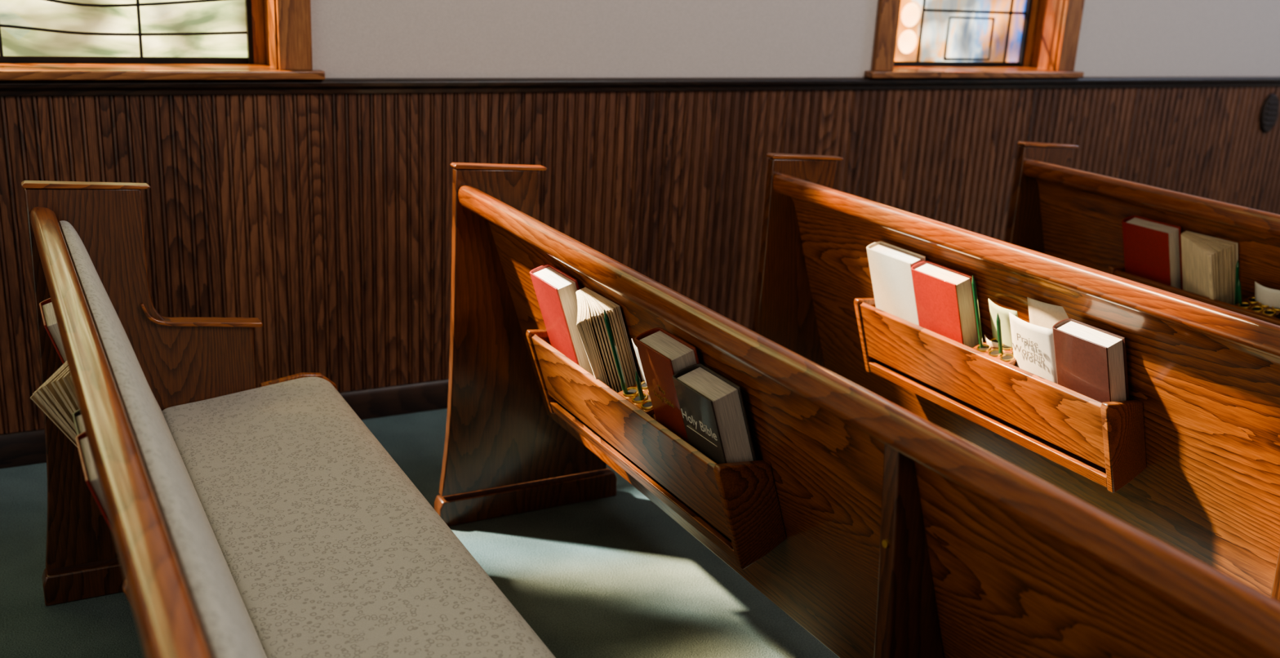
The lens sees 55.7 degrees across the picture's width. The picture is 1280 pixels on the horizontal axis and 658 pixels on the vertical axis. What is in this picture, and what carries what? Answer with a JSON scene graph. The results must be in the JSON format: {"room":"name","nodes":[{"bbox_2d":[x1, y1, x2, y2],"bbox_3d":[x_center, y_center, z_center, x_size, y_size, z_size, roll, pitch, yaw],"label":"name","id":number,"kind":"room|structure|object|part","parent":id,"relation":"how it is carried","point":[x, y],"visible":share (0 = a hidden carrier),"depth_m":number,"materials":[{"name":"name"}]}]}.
{"room":"church","nodes":[
{"label":"church","id":0,"kind":"room"},
{"bbox_2d":[0,408,839,657],"bbox_3d":[1.507,1.490,0.690,15.000,0.100,8.880,-6,19,-28],"label":"floor","id":1,"kind":"structure","parent":0,"point":[616,576],"depth_m":2.99,"materials":[{"name":"teal carpet"}]},
{"bbox_2d":[21,180,555,657],"bbox_3d":[-0.233,0.618,1.384,0.690,0.981,3.504,-6,19,-28],"label":"pew","id":2,"kind":"object","parent":1,"relation":"on","point":[269,520],"visible":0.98,"depth_m":2.18,"materials":[{"name":"brown wood"}]},
{"bbox_2d":[39,297,66,364],"bbox_3d":[-1.018,0.093,2.245,0.142,0.301,0.156,-6,19,-28],"label":"red hymnal","id":3,"kind":"object","parent":2,"relation":"on","point":[48,316],"visible":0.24,"depth_m":2.14,"materials":[{"name":"paper"}]},
{"bbox_2d":[30,360,79,447],"bbox_3d":[-0.941,0.157,2.107,0.208,0.267,0.162,-6,19,-28],"label":"open songbook","id":4,"kind":"object","parent":2,"relation":"on","point":[56,397],"visible":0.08,"depth_m":2.02,"materials":[{"name":"white paper"}]},
{"bbox_2d":[71,408,85,435],"bbox_3d":[-0.787,0.245,1.858,0.128,0.262,0.106,-6,19,-28],"label":"book","id":5,"kind":"object","parent":2,"relation":"on","point":[77,416],"visible":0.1,"depth_m":1.80,"materials":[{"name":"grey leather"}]},
{"bbox_3d":[-1.142,0.570,2.921,0.535,0.075,0.052,-6,19,-28],"label":"panel wall moulding","id":6,"kind":"part","parent":2,"relation":"part of","materials":[{"name":"brown wood"}]},
{"bbox_2d":[75,431,111,531],"bbox_3d":[-0.715,0.283,1.729,0.136,0.273,0.171,-6,19,-28],"label":"red hymnal","id":7,"kind":"object","parent":2,"relation":"on","point":[86,460],"visible":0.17,"depth_m":1.62,"materials":[{"name":"paper"}]},
{"bbox_3d":[-0.450,0.255,1.137,0.051,0.061,3.424,-6,19,-28],"label":"rail","id":8,"kind":"part","parent":2,"relation":"part of","materials":[{"name":"brown wood"}]},
{"bbox_2d":[59,220,266,657],"bbox_3d":[-0.359,0.467,1.260,0.175,0.467,3.418,-6,19,-28],"label":"cushion","id":9,"kind":"object","parent":2,"relation":"on","point":[108,258],"depth_m":1.94,"materials":[{"name":"beige fabric"}]},
{"bbox_2d":[161,376,555,657],"bbox_3d":[-0.116,0.660,1.465,0.408,0.100,3.420,-6,19,-28],"label":"seat cushion","id":10,"kind":"object","parent":2,"relation":"on","point":[328,548],"depth_m":2.20,"materials":[{"name":"beige fabric"}]},
{"bbox_2d":[434,162,1279,657],"bbox_3d":[0.596,0.515,1.857,0.690,0.981,3.504,-6,19,-28],"label":"pew","id":11,"kind":"object","parent":1,"relation":"on","point":[877,528],"visible":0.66,"depth_m":2.05,"materials":[{"name":"brown wood"}]},
{"bbox_3d":[-0.313,0.467,3.394,0.535,0.075,0.052,-6,19,-28],"label":"panel wall moulding","id":12,"kind":"part","parent":11,"relation":"part of","materials":[{"name":"brown wood"}]},
{"bbox_2d":[529,264,593,375],"bbox_3d":[-0.166,-0.004,2.739,0.130,0.265,0.156,-6,19,-28],"label":"red hymnal","id":13,"kind":"object","parent":11,"relation":"on","point":[555,291],"visible":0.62,"depth_m":2.68,"materials":[{"name":"fabric"}]},
{"bbox_2d":[575,287,637,392],"bbox_3d":[-0.090,0.056,2.584,0.166,0.262,0.156,-6,19,-28],"label":"open paperback book","id":14,"kind":"object","parent":11,"relation":"on","point":[591,325],"visible":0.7,"depth_m":2.52,"materials":[{"name":"beige paper"}]},
{"bbox_2d":[604,309,627,394],"bbox_3d":[-0.037,0.090,2.439,0.097,0.282,0.010,-9,21,-33],"label":"pencil","id":15,"kind":"object","parent":11,"relation":"on","point":[606,319],"visible":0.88,"depth_m":2.41,"materials":[{"name":"green paint"}]},
{"bbox_2d":[635,371,644,399],"bbox_3d":[0.009,0.155,2.429,0.009,0.162,0.060,18,23,41],"label":"pencil","id":16,"kind":"object","parent":11,"relation":"on","point":[637,380],"visible":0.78,"depth_m":2.40,"materials":[{"name":"green paint"}]},
{"bbox_2d":[631,338,656,420],"bbox_3d":[0.025,0.120,2.465,0.074,0.184,0.110,-6,19,-28],"label":"folded bulletin","id":17,"kind":"object","parent":11,"relation":"on","point":[636,350],"visible":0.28,"depth_m":2.47,"materials":[{"name":"white paper"}]},
{"bbox_2d":[635,327,699,443],"bbox_3d":[0.073,0.140,2.316,0.136,0.267,0.144,-6,19,-28],"label":"maroon bible","id":18,"kind":"object","parent":11,"relation":"on","point":[662,354],"visible":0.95,"depth_m":2.27,"materials":[{"name":"leather"}]},
{"bbox_2d":[672,363,756,463],"bbox_3d":[0.140,0.195,2.199,0.131,0.242,0.144,-6,19,-28],"label":"holy bible","id":19,"kind":"object","parent":11,"relation":"on","point":[712,406],"visible":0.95,"depth_m":2.14,"materials":[{"name":"grey leather"}]},
{"bbox_2d":[752,152,1279,601],"bbox_3d":[1.428,0.432,2.266,0.690,0.981,3.504,-6,19,-28],"label":"pew","id":20,"kind":"object","parent":1,"relation":"on","point":[1191,461],"visible":0.73,"depth_m":2.68,"materials":[{"name":"brown wood"}]},
{"bbox_2d":[866,240,925,325],"bbox_3d":[0.675,-0.082,3.133,0.128,0.264,0.181,-6,19,-28],"label":"cream hymnal","id":21,"kind":"object","parent":20,"relation":"on","point":[890,265],"visible":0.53,"depth_m":3.09,"materials":[{"name":"white paper"}]},
{"bbox_2d":[911,260,978,347],"bbox_3d":[0.754,-0.026,2.985,0.131,0.259,0.168,-6,19,-28],"label":"red hymnal","id":22,"kind":"object","parent":20,"relation":"on","point":[944,295],"visible":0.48,"depth_m":2.93,"materials":[{"name":"fabric"}]},
{"bbox_2d":[971,275,983,347],"bbox_3d":[0.801,0.004,2.856,0.095,0.277,0.010,-6,19,-28],"label":"pencil","id":23,"kind":"object","parent":20,"relation":"on","point":[973,282],"visible":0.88,"depth_m":2.83,"materials":[{"name":"green paint"}]},
{"bbox_2d":[984,334,998,347],"bbox_3d":[0.845,0.074,2.892,0.050,0.113,0.060,-6,19,-28],"label":"envelope","id":24,"kind":"object","parent":20,"relation":"on","point":[988,342],"visible":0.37,"depth_m":2.86,"materials":[{"name":"white paper"}]},
{"bbox_2d":[995,312,1003,354],"bbox_3d":[0.843,0.054,2.826,0.070,0.201,0.010,-9,21,-35],"label":"pencil","id":25,"kind":"object","parent":20,"relation":"on","point":[997,320],"visible":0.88,"depth_m":2.80,"materials":[{"name":"green paint"}]},
{"bbox_2d":[988,298,1017,365],"bbox_3d":[0.863,0.034,2.859,0.078,0.198,0.100,-6,19,-28],"label":"folded bulletin","id":26,"kind":"object","parent":20,"relation":"on","point":[1003,313],"visible":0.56,"depth_m":2.83,"materials":[{"name":"white paper"}]},
{"bbox_3d":[1.211,0.069,2.019,0.051,0.061,3.424,-6,19,-28],"label":"rail","id":27,"kind":"part","parent":20,"relation":"part of","materials":[{"name":"brown wood"}]},
{"bbox_2d":[1008,311,1057,383],"bbox_3d":[0.889,0.079,2.736,0.081,0.213,0.135,-6,19,-28],"label":"booklet","id":28,"kind":"object","parent":20,"relation":"on","point":[1033,351],"visible":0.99,"depth_m":2.71,"materials":[{"name":"white paper"}]},
{"bbox_2d":[1026,297,1068,328],"bbox_3d":[0.931,0.051,2.740,0.077,0.240,0.118,-6,19,-28],"label":"folded bulletin","id":29,"kind":"object","parent":20,"relation":"in","point":[1042,314],"visible":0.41,"depth_m":2.71,"materials":[{"name":"white paper"}]},
{"bbox_2d":[1052,318,1129,402],"bbox_3d":[0.971,0.109,2.614,0.126,0.240,0.156,-6,19,-28],"label":"brown bible","id":30,"kind":"object","parent":20,"relation":"on","point":[1091,361],"visible":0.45,"depth_m":2.56,"materials":[{"name":"leather"}]},
{"bbox_2d":[1004,141,1279,325],"bbox_3d":[2.297,0.321,2.770,0.690,0.981,3.504,-6,19,-28],"label":"pew","id":31,"kind":"object","parent":1,"relation":"on","point":[1059,210],"visible":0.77,"depth_m":3.75,"materials":[{"name":"brown wood"}]},
{"bbox_3d":[2.080,-0.042,2.524,0.051,0.061,3.424,-6,19,-28],"label":"rail","id":32,"kind":"part","parent":31,"relation":"part of","materials":[{"name":"brown wood"}]},
{"bbox_2d":[1121,215,1182,289],"bbox_3d":[1.538,-0.195,3.642,0.134,0.268,0.174,-6,19,-28],"label":"red hymnal","id":33,"kind":"object","parent":31,"relation":"on","point":[1152,248],"visible":0.56,"depth_m":3.59,"materials":[{"name":"paper"}]},
{"bbox_2d":[1180,230,1238,305],"bbox_3d":[1.617,-0.135,3.484,0.169,0.267,0.167,-6,19,-28],"label":"open paperback book","id":34,"kind":"object","parent":31,"relation":"on","point":[1209,263],"visible":0.77,"depth_m":3.42,"materials":[{"name":"beige paper"}]},
{"bbox_2d":[1234,259,1239,305],"bbox_3d":[1.674,-0.091,3.397,0.077,0.220,0.010,-10,22,-36],"label":"pencil","id":35,"kind":"object","parent":31,"relation":"on","point":[1237,277],"visible":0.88,"depth_m":3.37,"materials":[{"name":"green paint"}]},
{"bbox_2d":[1237,278,1242,304],"bbox_3d":[1.681,-0.059,3.388,0.061,0.172,0.010,-3,18,-19],"label":"pencil","id":36,"kind":"object","parent":31,"relation":"on","point":[1239,290],"visible":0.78,"depth_m":3.37,"materials":[{"name":"green paint"}]},
{"bbox_2d":[1254,281,1279,319],"bbox_3d":[1.738,-0.047,3.353,0.064,0.156,0.090,-6,19,-28],"label":"folded bulletin","id":37,"kind":"object","parent":31,"relation":"on","point":[1270,297],"visible":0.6,"depth_m":3.33,"materials":[{"name":"white paper"}]},
{"bbox_2d":[310,0,1279,78],"bbox_3d":[-0.429,-2.075,3.586,15.000,4.800,0.200,-6,19,-28],"label":"wall","id":38,"kind":"structure","parent":0,"point":[351,38],"depth_m":4.17,"materials":[{"name":"grey paint"}]},
{"bbox_2d":[0,0,247,57],"bbox_3d":[-1.807,-2.257,2.800,1.720,3.225,0.001,-6,19,-28],"label":"stained glass","id":39,"kind":"object","parent":38,"relation":"attached to","point":[224,45],"visible":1,"depth_m":3.52,"materials":[{"name":"white glass"}]},
{"bbox_2d":[0,0,253,64],"bbox_3d":[-1.809,-2.256,2.794,1.670,3.225,0.030,-6,19,-28],"label":"metal sash edge","id":40,"kind":"object","parent":38,"relation":"attached to","point":[249,60],"visible":1,"depth_m":3.51,"materials":[{"name":"black metal"}]},
{"bbox_2d":[0,0,247,57],"bbox_3d":[-1.823,-2.254,2.788,1.681,3.225,0.009,-6,19,-28],"label":"lead came","id":41,"kind":"object","parent":40,"relation":"attached to","point":[137,4],"visible":1,"depth_m":3.46,"materials":[{"name":"black metal"}]},
{"bbox_2d":[0,62,324,80],"bbox_3d":[-1.848,-0.685,3.214,1.965,0.027,0.240,-6,19,-28],"label":"sill","id":42,"kind":"structure","parent":38,"relation":"attached to","point":[8,71],"depth_m":3.38,"materials":[{"name":"brown wood"}]},
{"bbox_2d":[0,377,448,468],"bbox_3d":[0.167,0.124,4.535,10.500,0.104,0.026,-6,19,-28],"label":"baseboard","id":43,"kind":"structure","parent":38,"relation":"attached to","point":[20,448],"depth_m":3.97,"materials":[{"name":"brown wood"}]},
{"bbox_2d":[251,0,312,70],"bbox_3d":[-1.772,-2.282,2.733,1.905,3.315,0.212,-6,19,-28],"label":"window frame","id":44,"kind":"structure","parent":38,"relation":"attached to","point":[282,33],"depth_m":3.54,"materials":[{"name":"brown wood"}]},
{"bbox_2d":[0,76,1279,96],"bbox_3d":[0.220,-0.853,4.228,10.500,0.045,0.036,-6,19,-28],"label":"trim","id":45,"kind":"structure","parent":38,"relation":"attached to","point":[438,85],"depth_m":3.97,"materials":[{"name":"brown wood"}]},
{"bbox_2d":[0,86,1279,434],"bbox_3d":[0.195,-0.381,4.383,10.508,0.980,0.008,-6,19,-28],"label":"beadboard","id":46,"kind":"object","parent":38,"relation":"attached to","point":[325,220],"visible":0.48,"depth_m":3.95,"materials":[{"name":"brown wood"}]},
{"bbox_2d":[1258,93,1279,132],"bbox_3d":[2.984,-1.021,5.737,0.121,0.185,0.021,-6,19,-28],"label":"wall vent","id":47,"kind":"object","parent":46,"relation":"attached to","point":[1269,109],"visible":1,"depth_m":5.73,"materials":[{"name":"brown metal"}]},
{"bbox_2d":[893,0,1032,66],"bbox_3d":[1.342,-2.608,4.466,0.820,3.225,0.030,-6,19,-28],"label":"metal sash edge","id":48,"kind":"object","parent":38,"relation":"attached to","point":[1028,2],"depth_m":4.98,"materials":[{"name":"black metal"}]},
{"bbox_3d":[1.444,-2.620,4.522,0.586,3.225,0.012,-6,19,-28],"label":"lead glazing strip","id":49,"kind":"part","parent":48,"relation":"part of","materials":[{"name":"black metal"}]},
{"bbox_2d":[911,0,1026,62],"bbox_3d":[1.344,-2.610,4.473,0.870,3.225,0.001,-6,19,-28],"label":"stained glass","id":50,"kind":"object","parent":38,"relation":"attached to","point":[981,28],"visible":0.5,"depth_m":5.00,"materials":[{"name":"multicoloured glass"}]},
{"bbox_2d":[898,3,919,53],"bbox_3d":[1.071,-1.343,4.739,0.092,0.520,0.001,-6,19,-28],"label":"roundel","id":51,"kind":"object","parent":50,"relation":"attached to","point":[910,14],"visible":1,"depth_m":4.79,"materials":[{"name":"white glass"}]},
{"bbox_2d":[864,66,1084,78],"bbox_3d":[1.303,-1.038,4.887,1.115,0.027,0.240,-6,19,-28],"label":"sill","id":52,"kind":"structure","parent":38,"relation":"attached to","point":[899,72],"depth_m":4.80,"materials":[{"name":"orange wood"}]},
{"bbox_2d":[871,0,1084,71],"bbox_3d":[1.380,-2.635,4.406,1.055,3.315,0.212,-6,19,-28],"label":"window frame","id":53,"kind":"structure","parent":38,"relation":"attached to","point":[1055,25],"depth_m":4.99,"materials":[{"name":"brown wood"}]}
]}

